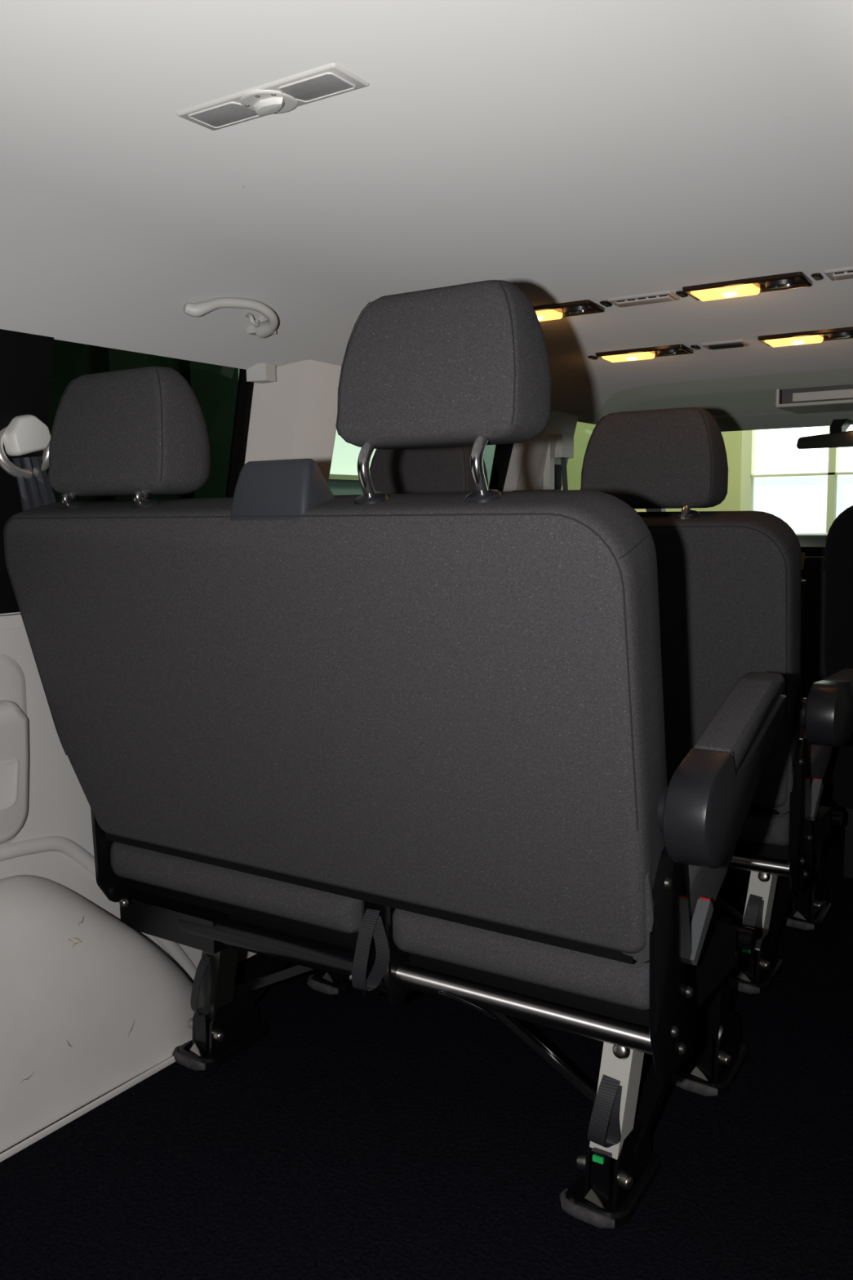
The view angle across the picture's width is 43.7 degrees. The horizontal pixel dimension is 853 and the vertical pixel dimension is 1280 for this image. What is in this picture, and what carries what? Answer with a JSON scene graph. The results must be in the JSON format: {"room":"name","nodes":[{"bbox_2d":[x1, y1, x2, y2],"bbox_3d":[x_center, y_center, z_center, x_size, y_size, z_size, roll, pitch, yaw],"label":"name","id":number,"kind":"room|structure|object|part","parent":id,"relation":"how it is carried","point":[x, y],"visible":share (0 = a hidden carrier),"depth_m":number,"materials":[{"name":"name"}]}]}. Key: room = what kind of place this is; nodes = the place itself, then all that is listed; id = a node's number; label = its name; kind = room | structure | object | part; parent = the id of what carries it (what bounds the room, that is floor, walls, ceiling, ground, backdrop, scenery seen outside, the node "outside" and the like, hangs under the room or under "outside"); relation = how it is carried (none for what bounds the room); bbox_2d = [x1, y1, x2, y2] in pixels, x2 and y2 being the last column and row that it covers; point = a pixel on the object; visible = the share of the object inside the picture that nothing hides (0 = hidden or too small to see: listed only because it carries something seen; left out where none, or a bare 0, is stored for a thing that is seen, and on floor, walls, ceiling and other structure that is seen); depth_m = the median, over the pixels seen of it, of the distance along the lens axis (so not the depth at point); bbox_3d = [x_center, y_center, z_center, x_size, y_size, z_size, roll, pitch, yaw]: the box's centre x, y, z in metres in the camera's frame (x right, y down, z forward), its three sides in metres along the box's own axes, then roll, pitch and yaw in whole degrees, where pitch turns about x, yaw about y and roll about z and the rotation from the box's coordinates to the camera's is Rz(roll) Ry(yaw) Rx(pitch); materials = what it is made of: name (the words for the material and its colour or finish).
{"room":"vehicle interior","nodes":[
{"label":"vehicle interior","id":0,"kind":"room"},
{"bbox_2d":[0,612,256,968],"bbox_3d":[-0.356,0.297,2.510,0.040,0.840,4.000,4,8,33],"label":"wall","id":1,"kind":"structure","parent":0,"point":[59,806],"depth_m":1.96,"materials":[{"name":"grey plastic"}]},
{"bbox_2d":[0,613,26,629],"bbox_3d":[-0.936,0.004,1.562,0.042,0.023,1.850,4,8,33],"label":"trim","id":2,"kind":"structure","parent":1,"relation":"attached to","point":[11,620],"depth_m":1.85,"materials":[{"name":"grey plastic"}]},
{"bbox_2d":[0,653,28,846],"bbox_3d":[-0.931,0.226,1.562,0.045,0.380,0.833,4,8,33],"label":"panel","id":3,"kind":"object","parent":1,"relation":"attached to","point":[14,723],"visible":1,"depth_m":1.85,"materials":[{"name":"grey plastic"}]},
{"bbox_3d":[-0.741,0.254,1.819,0.008,0.091,0.101,4,8,33],"label":"square frame","id":4,"kind":"part","parent":3,"relation":"part of","materials":[{"name":"grey plastic"}]},
{"bbox_2d":[0,328,53,613],"bbox_3d":[-0.710,-0.288,1.816,0.128,0.490,0.110,4,8,33],"label":"trim","id":5,"kind":"structure","parent":1,"relation":"attached to","point":[25,358],"depth_m":1.79,"materials":[{"name":"black plastic"}]},
{"bbox_2d":[0,414,56,511],"bbox_3d":[-0.677,-0.299,1.803,0.042,0.164,0.118,4,8,33],"label":"guide","id":6,"kind":"object","parent":1,"relation":"attached to","point":[24,434],"visible":0.88,"depth_m":1.80,"materials":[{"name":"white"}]},
{"bbox_2d":[0,835,196,983],"bbox_3d":[-0.785,0.582,1.847,0.020,0.452,1.072,4,8,33],"label":"trim","id":7,"kind":"structure","parent":1,"relation":"attached to","point":[65,846],"depth_m":1.99,"materials":[{"name":"grey plastic"}]},
{"bbox_2d":[225,368,253,497],"bbox_3d":[-0.409,-0.344,2.268,0.128,0.490,0.015,4,8,33],"label":"trim","id":8,"kind":"structure","parent":1,"relation":"attached to","point":[245,388],"depth_m":2.24,"materials":[{"name":"black plastic"}]},
{"bbox_2d":[244,360,341,484],"bbox_3d":[-0.307,-0.360,2.356,0.178,0.500,0.289,4,8,33],"label":"pillar cover","id":9,"kind":"structure","parent":1,"relation":"attached to","point":[293,415],"depth_m":2.28,"materials":[{"name":"white plastic"}]},
{"bbox_2d":[488,443,513,491],"bbox_3d":[0.215,-0.458,3.202,0.128,0.490,0.060,4,8,33],"label":"trim","id":10,"kind":"structure","parent":1,"relation":"attached to","point":[502,455],"depth_m":3.17,"materials":[{"name":"black plastic"}]},
{"bbox_2d":[502,409,577,491],"bbox_3d":[0.358,-0.483,3.360,0.170,0.500,0.480,4,8,33],"label":"pillar","id":11,"kind":"structure","parent":1,"relation":"attached to","point":[540,462],"depth_m":3.26,"materials":[{"name":"grey plastic"}]},
{"bbox_2d":[0,0,852,424],"bbox_3d":[0.310,-0.611,1.864,1.500,0.165,3.850,4,8,33],"label":"ceiling","id":12,"kind":"structure","parent":0,"point":[557,151],"depth_m":1.36,"materials":[{"name":"fabric"}]},
{"bbox_2d":[183,297,278,337],"bbox_3d":[-0.345,-0.591,1.942,0.096,0.054,0.224,4,8,33],"label":"handle","id":13,"kind":"object","parent":12,"relation":"attached to","point":[266,326],"visible":0.98,"depth_m":1.92,"materials":[{"name":"white plastic"}]},
{"bbox_2d":[176,62,369,130],"bbox_3d":[-0.170,-0.578,1.145,0.227,0.013,0.063,4,8,33],"label":"recessed light","id":14,"kind":"object","parent":12,"relation":"in","point":[282,95],"visible":1,"depth_m":1.13,"materials":[{"name":"white plastic"}]},
{"bbox_3d":[-0.170,-0.575,1.145,0.048,0.007,0.026,4,8,33],"label":"dial knob","id":15,"kind":"part","parent":14,"relation":"part of","materials":[{"name":"white plastic"}]},
{"bbox_2d":[533,299,604,321],"bbox_3d":[0.244,-0.649,2.108,0.207,0.023,0.080,4,8,33],"label":"recessed light","id":16,"kind":"object","parent":12,"relation":"in","point":[555,311],"visible":0.58,"depth_m":2.08,"materials":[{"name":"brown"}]},
{"bbox_2d":[563,306,587,314],"bbox_3d":[0.291,-0.644,2.077,0.052,0.012,0.028,4,8,33],"label":"switch","id":17,"kind":"object","parent":16,"relation":"attached to","point":[575,309],"depth_m":2.07,"materials":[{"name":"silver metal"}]},
{"bbox_2d":[587,355,598,359],"bbox_3d":[0.400,-0.679,2.550,0.016,0.010,0.034,4,8,33],"label":"button","id":18,"kind":"object","parent":12,"relation":"attached to","point":[592,357],"visible":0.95,"depth_m":2.54,"materials":[{"name":"black plastic"}]},
{"bbox_2d":[600,300,612,306],"bbox_3d":[0.345,-0.647,2.041,0.016,0.010,0.034,4,8,33],"label":"button","id":19,"kind":"object","parent":12,"relation":"attached to","point":[606,304],"visible":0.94,"depth_m":2.03,"materials":[{"name":"black plastic"}]},
{"bbox_2d":[607,290,679,306],"bbox_3d":[0.408,-0.642,1.999,0.124,0.014,0.056,4,8,33],"label":"ceiling vent","id":20,"kind":"object","parent":12,"relation":"in","point":[667,295],"visible":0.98,"depth_m":1.99,"materials":[{"name":"grey plastic"}]},
{"bbox_2d":[595,344,693,362],"bbox_3d":[0.507,-0.667,2.480,0.214,0.023,0.080,4,8,33],"label":"recessed light","id":21,"kind":"object","parent":12,"relation":"in","point":[642,353],"visible":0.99,"depth_m":2.46,"materials":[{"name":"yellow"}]},
{"bbox_2d":[657,349,679,355],"bbox_3d":[0.556,-0.663,2.448,0.052,0.011,0.028,5,8,38],"label":"switch","id":22,"kind":"object","parent":21,"relation":"attached to","point":[670,352],"depth_m":2.44,"materials":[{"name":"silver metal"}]},
{"bbox_2d":[675,290,688,297],"bbox_3d":[0.471,-0.639,1.958,0.016,0.010,0.034,4,8,33],"label":"button","id":23,"kind":"object","parent":12,"relation":"attached to","point":[680,293],"visible":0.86,"depth_m":1.95,"materials":[{"name":"black plastic"}]},
{"bbox_2d":[690,345,700,350],"bbox_3d":[0.611,-0.665,2.411,0.016,0.010,0.034,4,8,33],"label":"button","id":24,"kind":"object","parent":12,"relation":"attached to","point":[695,347],"visible":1,"depth_m":2.40,"materials":[{"name":"black plastic"}]},
{"bbox_2d":[596,368,852,431],"bbox_3d":[1.139,-0.697,3.112,1.480,0.098,0.810,4,8,33],"label":"trim","id":25,"kind":"structure","parent":12,"relation":"attached to","point":[755,393],"depth_m":3.10,"materials":[{"name":"grey plastic"}]},
{"bbox_2d":[775,384,852,413],"bbox_3d":[1.113,-0.672,2.925,0.236,0.068,0.234,4,8,33],"label":"console","id":26,"kind":"object","parent":25,"relation":"attached to","point":[835,397],"visible":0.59,"depth_m":2.86,"materials":[{"name":"grey plastic"}]},
{"bbox_2d":[781,384,852,403],"bbox_3d":[1.055,-0.662,2.839,0.208,0.047,0.002,4,8,33],"label":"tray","id":27,"kind":"object","parent":26,"relation":"on","point":[835,393],"depth_m":2.84,"materials":[{"name":"grey plastic"}]},
{"bbox_2d":[796,418,852,448],"bbox_3d":[1.323,-0.678,3.355,0.247,0.149,0.222,4,8,33],"label":"mirror","id":28,"kind":"object","parent":25,"relation":"attached to","point":[838,437],"visible":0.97,"depth_m":3.30,"materials":[{"name":"black plastic"}]},
{"bbox_2d":[701,339,749,350],"bbox_3d":[0.667,-0.661,2.374,0.094,0.014,0.056,4,8,33],"label":"ceiling vent","id":29,"kind":"object","parent":12,"relation":"in","point":[735,343],"visible":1,"depth_m":2.36,"materials":[{"name":"grey plastic"}]},
{"bbox_2d":[682,271,812,301],"bbox_3d":[0.570,-0.628,1.893,0.212,0.023,0.080,4,8,33],"label":"recessed light","id":30,"kind":"object","parent":12,"relation":"in","point":[753,286],"visible":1,"depth_m":1.88,"materials":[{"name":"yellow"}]},
{"bbox_2d":[764,279,795,288],"bbox_3d":[0.619,-0.623,1.861,0.052,0.012,0.028,4,8,33],"label":"switch","id":31,"kind":"object","parent":30,"relation":"attached to","point":[783,283],"depth_m":1.85,"materials":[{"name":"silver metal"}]},
{"bbox_2d":[713,411,793,417],"bbox_3d":[0.879,-0.719,3.349,0.545,0.038,0.050,4,8,33],"label":"sun visor","id":32,"kind":"object","parent":12,"relation":"attached to","point":[779,412],"visible":0.07,"depth_m":3.28,"materials":[{"name":"grey plastic"}]},
{"bbox_2d":[757,326,852,346],"bbox_3d":[0.825,-0.646,2.271,0.213,0.023,0.080,4,8,33],"label":"recessed light","id":33,"kind":"object","parent":12,"relation":"in","point":[820,335],"visible":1,"depth_m":2.26,"materials":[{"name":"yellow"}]},
{"bbox_2d":[828,331,852,338],"bbox_3d":[0.873,-0.642,2.239,0.052,0.011,0.028,5,8,38],"label":"switch","id":34,"kind":"object","parent":33,"relation":"attached to","point":[842,335],"depth_m":2.23,"materials":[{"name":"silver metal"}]},
{"bbox_2d":[811,272,823,280],"bbox_3d":[0.672,-0.625,1.826,0.016,0.010,0.034,4,8,33],"label":"button","id":35,"kind":"object","parent":12,"relation":"attached to","point":[818,276],"visible":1,"depth_m":1.82,"materials":[{"name":"black plastic"}]},
{"bbox_2d":[823,266,852,280],"bbox_3d":[0.736,-0.621,1.783,0.122,0.014,0.056,4,8,33],"label":"ceiling vent","id":36,"kind":"object","parent":12,"relation":"in","point":[841,273],"visible":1,"depth_m":1.79,"materials":[{"name":"grey plastic"}]},
{"bbox_2d":[0,768,852,1279],"bbox_3d":[0.501,0.761,2.255,1.800,0.040,4.430,4,8,33],"label":"floor","id":37,"kind":"structure","parent":0,"point":[419,1136],"depth_m":1.67,"materials":[{"name":"black carpet"}]},
{"bbox_2d":[0,875,194,1162],"bbox_3d":[-0.897,0.651,1.494,0.207,0.388,1.650,4,8,33],"label":"wheel arch cover","id":38,"kind":"object","parent":37,"relation":"on","point":[89,1004],"visible":0.84,"depth_m":1.82,"materials":[{"name":"grey plastic"}]},
{"bbox_2d":[3,280,786,1228],"bbox_3d":[-0.011,0.145,1.834,1.216,1.292,0.798,4,8,33],"label":"seat","id":39,"kind":"object","parent":37,"relation":"on","point":[397,745],"visible":1,"depth_m":1.50,"materials":[{"name":"grey fabric"}]},
{"bbox_3d":[-0.582,-0.227,1.748,0.016,0.068,0.045,4,8,33],"label":"post","id":40,"kind":"part","parent":39,"relation":"part of","materials":[{"name":"silver metal"}]},
{"bbox_3d":[-0.580,0.355,2.052,0.012,0.291,0.159,4,8,33],"label":"plate","id":41,"kind":"part","parent":39,"relation":"part of","materials":[{"name":"black paint"}]},
{"bbox_3d":[-0.438,-0.218,1.653,0.016,0.068,0.045,4,8,33],"label":"post","id":42,"kind":"part","parent":39,"relation":"part of","materials":[{"name":"silver metal"}]},
{"bbox_3d":[-0.460,0.522,2.009,0.248,0.060,0.090,4,8,33],"label":"cross rail","id":43,"kind":"part","parent":39,"relation":"part of","materials":[{"name":"black metal"}]},
{"bbox_3d":[-0.274,0.485,2.128,0.050,0.052,0.431,4,8,33],"label":"rail","id":44,"kind":"part","parent":39,"relation":"part of","materials":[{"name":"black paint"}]},
{"bbox_3d":[-0.388,0.616,1.978,0.073,0.168,0.050,4,8,33],"label":"leg","id":45,"kind":"part","parent":39,"relation":"part of","materials":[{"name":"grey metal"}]},
{"bbox_2d":[110,841,361,933],"bbox_3d":[-0.248,0.348,2.015,0.585,0.199,0.422,4,8,33],"label":"seat cushion","id":46,"kind":"object","parent":39,"relation":"on","point":[294,898],"depth_m":1.82,"materials":[{"name":"grey fabric"}]},
{"bbox_3d":[-0.181,0.087,1.635,1.144,0.613,0.292,4,8,33],"label":"backrest","id":47,"kind":"part","parent":39,"relation":"part of","materials":[{"name":"grey fabric"}]},
{"bbox_3d":[-0.075,-0.220,1.410,0.016,0.122,0.045,4,8,33],"label":"post","id":48,"kind":"part","parent":39,"relation":"part of","materials":[{"name":"silver metal"}]},
{"bbox_3d":[-0.157,0.392,1.707,1.048,0.018,0.020,4,8,33],"label":"edge trim","id":49,"kind":"part","parent":39,"relation":"part of","materials":[{"name":"black plastic"}]},
{"bbox_3d":[0.069,-0.211,1.315,0.016,0.122,0.045,4,8,33],"label":"post","id":50,"kind":"part","parent":39,"relation":"part of","materials":[{"name":"silver metal"}]},
{"bbox_2d":[391,840,737,1009],"bbox_3d":[0.233,0.379,1.698,0.432,0.199,0.422,4,8,33],"label":"seat cushion","id":51,"kind":"object","parent":39,"relation":"on","point":[597,972],"depth_m":1.53,"materials":[{"name":"grey fabric"}]},
{"bbox_3d":[0.277,0.653,1.539,0.066,0.179,0.050,4,8,33],"label":"leg","id":52,"kind":"part","parent":39,"relation":"part of","materials":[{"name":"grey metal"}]},
{"bbox_3d":[0.338,0.434,1.450,0.012,0.328,0.160,4,8,33],"label":"plate","id":53,"kind":"part","parent":39,"relation":"part of","materials":[{"name":"black paint"}]},
{"bbox_3d":[0.508,0.605,1.881,0.049,0.186,0.050,4,8,33],"label":"leg","id":54,"kind":"part","parent":39,"relation":"part of","materials":[{"name":"black paint"}]},
{"bbox_3d":[0.392,0.529,1.688,0.050,0.052,0.431,4,8,33],"label":"rail","id":55,"kind":"part","parent":39,"relation":"part of","materials":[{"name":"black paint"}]},
{"bbox_3d":[0.402,0.180,1.410,0.057,0.179,0.340,4,8,33],"label":"armrest","id":56,"kind":"part","parent":39,"relation":"part of","materials":[{"name":"black plastic"}]},
{"bbox_2d":[369,407,852,993],"bbox_3d":[0.421,0.099,2.567,1.216,1.207,0.798,4,8,33],"label":"seat","id":57,"kind":"object","parent":37,"relation":"on","point":[730,582],"visible":0.38,"depth_m":2.09,"materials":[{"name":"black fabric"}]},
{"bbox_3d":[0.502,-0.220,2.052,0.016,0.118,0.045,4,8,33],"label":"post","id":58,"kind":"part","parent":57,"relation":"part of","materials":[{"name":"silver metal"}]},
{"bbox_3d":[0.252,0.017,2.365,1.144,0.597,0.292,4,8,33],"label":"backrest","id":59,"kind":"part","parent":57,"relation":"part of","materials":[{"name":"grey fabric"}]},
{"bbox_3d":[0.709,0.569,2.267,0.066,0.174,0.050,4,8,33],"label":"leg","id":60,"kind":"part","parent":57,"relation":"part of","materials":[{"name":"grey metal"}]},
{"bbox_3d":[0.275,0.314,2.437,1.048,0.018,0.020,4,8,33],"label":"edge trim","id":61,"kind":"part","parent":57,"relation":"part of","materials":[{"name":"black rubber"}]},
{"bbox_2d":[737,726,832,845],"bbox_3d":[0.665,0.301,2.427,0.432,0.194,0.422,4,8,33],"label":"seat cushion","id":62,"kind":"object","parent":57,"relation":"on","point":[763,825],"depth_m":2.18,"materials":[{"name":"grey fabric"}]},
{"bbox_3d":[0.770,0.355,2.179,0.012,0.320,0.160,4,8,33],"label":"plate","id":63,"kind":"part","parent":57,"relation":"part of","materials":[{"name":"black paint"}]},
{"bbox_3d":[0.940,0.521,2.609,0.049,0.182,0.050,4,8,33],"label":"leg","id":64,"kind":"part","parent":57,"relation":"part of","materials":[{"name":"black paint"}]},
{"bbox_3d":[0.836,0.145,2.146,0.057,0.178,0.340,4,-12,33],"label":"armrest","id":65,"kind":"part","parent":57,"relation":"part of","materials":[{"name":"black plastic"}]},
{"bbox_2d":[801,578,806,607],"bbox_3d":[1.115,-0.007,3.215,0.055,0.354,0.070,4,8,33],"label":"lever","id":66,"kind":"object","parent":37,"relation":"on","point":[803,581],"visible":0.12,"depth_m":3.18,"materials":[{"name":"black plastic"}]},
{"bbox_2d":[823,505,852,878],"bbox_3d":[1.376,0.139,2.881,0.485,1.034,0.701,4,8,33],"label":"seat","id":67,"kind":"object","parent":37,"relation":"on","point":[838,592],"visible":0.73,"depth_m":2.75,"materials":[{"name":"black fabric"}]},
{"bbox_3d":[1.270,-0.019,2.704,0.485,0.678,0.322,4,8,33],"label":"backrest","id":68,"kind":"part","parent":67,"relation":"part of","materials":[{"name":"black fabric"}]},
{"bbox_2d":[829,746,852,808],"bbox_3d":[1.433,0.289,2.982,0.458,0.310,0.500,4,8,33],"label":"seat cushion","id":69,"kind":"object","parent":67,"relation":"on","point":[841,786],"depth_m":2.89,"materials":[{"name":"black fabric"}]},
{"bbox_2d":[826,756,831,768],"bbox_3d":[1.737,0.106,4.063,1.800,0.900,0.060,4,8,33],"label":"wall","id":70,"kind":"structure","parent":0,"point":[828,764],"depth_m":4.18,"materials":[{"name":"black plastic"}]},
{"bbox_2d":[645,508,666,511],"bbox_3d":[0.875,-0.579,4.143,0.060,0.520,0.658,2,7,24],"label":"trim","id":71,"kind":"structure","parent":70,"relation":"attached to","point":[646,509],"depth_m":4.20,"materials":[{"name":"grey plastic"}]},
{"bbox_2d":[795,533,827,701],"bbox_3d":[1.438,-0.116,3.624,1.660,0.668,0.991,4,8,33],"label":"dashboard","id":72,"kind":"object","parent":70,"relation":"attached to","point":[812,544],"visible":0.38,"depth_m":3.40,"materials":[{"name":"black plastic"}]},
{"bbox_2d":[801,552,804,569],"bbox_3d":[1.191,-0.251,3.388,0.027,0.055,0.007,4,8,33],"label":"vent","id":73,"kind":"object","parent":72,"relation":"attached to","point":[802,553],"depth_m":3.38,"materials":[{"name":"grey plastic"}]},
{"bbox_2d":[822,556,825,570],"bbox_3d":[1.262,-0.241,3.341,0.027,0.045,0.007,4,8,33],"label":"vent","id":74,"kind":"object","parent":72,"relation":"attached to","point":[824,558],"depth_m":3.35,"materials":[{"name":"black plastic"}]},
{"label":"outside","id":75,"kind":"structure","parent":0,"visible":0},
{"bbox_2d":[561,422,742,511],"bbox_3d":[2.769,-1.398,7.697,7.000,3.850,0.080,4,8,33],"label":"wall","id":76,"kind":"structure","parent":75,"point":[732,439],"depth_m":8.04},
{"bbox_2d":[740,426,852,533],"bbox_3d":[3.650,-1.506,7.030,3.110,1.820,0.070,4,8,33],"label":"trim","id":77,"kind":"structure","parent":76,"relation":"attached to","point":[748,476],"depth_m":7.83,"materials":[{"name":"yellow"}]},
{"bbox_2d":[753,474,852,533],"bbox_3d":[3.692,-0.903,7.136,2.990,0.476,0.010,4,8,33],"label":"window","id":78,"kind":"structure","parent":76,"relation":"in","point":[799,501],"depth_m":7.76,"materials":[{"name":"white glass"}]},
{"bbox_2d":[754,424,852,475],"bbox_3d":[3.683,-1.747,7.038,2.990,1.224,0.010,4,8,33],"label":"window","id":79,"kind":"structure","parent":76,"relation":"in","point":[776,451],"depth_m":7.75,"materials":[{"name":"white glass"}]},
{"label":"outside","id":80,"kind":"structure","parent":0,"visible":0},
{"bbox_2d":[45,339,238,502],"bbox_3d":[-2.180,-0.749,2.542,0.090,3.850,4.950,4,8,33],"label":"window","id":81,"kind":"structure","parent":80,"point":[215,387],"depth_m":4.30,"materials":[{"name":"green glass"}]},
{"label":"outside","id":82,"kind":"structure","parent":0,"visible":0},
{"bbox_2d":[238,368,495,495],"bbox_3d":[-0.171,-1.134,5.686,0.060,3.850,2.550,4,8,33],"label":"wall","id":83,"kind":"structure","parent":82,"point":[338,487],"depth_m":5.37,"materials":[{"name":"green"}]},
{"bbox_2d":[328,474,359,480],"bbox_3d":[-0.286,-0.831,5.468,0.040,0.024,1.540,4,8,33],"label":"trim","id":84,"kind":"structure","parent":83,"relation":"attached to","point":[336,477],"depth_m":5.25,"materials":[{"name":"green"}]},
{"bbox_2d":[329,429,375,475],"bbox_3d":[-0.339,-1.433,5.428,0.010,1.195,1.500,4,8,33],"label":"window","id":85,"kind":"structure","parent":83,"relation":"in","point":[345,455],"depth_m":5.36,"materials":[{"name":"white"}]}
]}

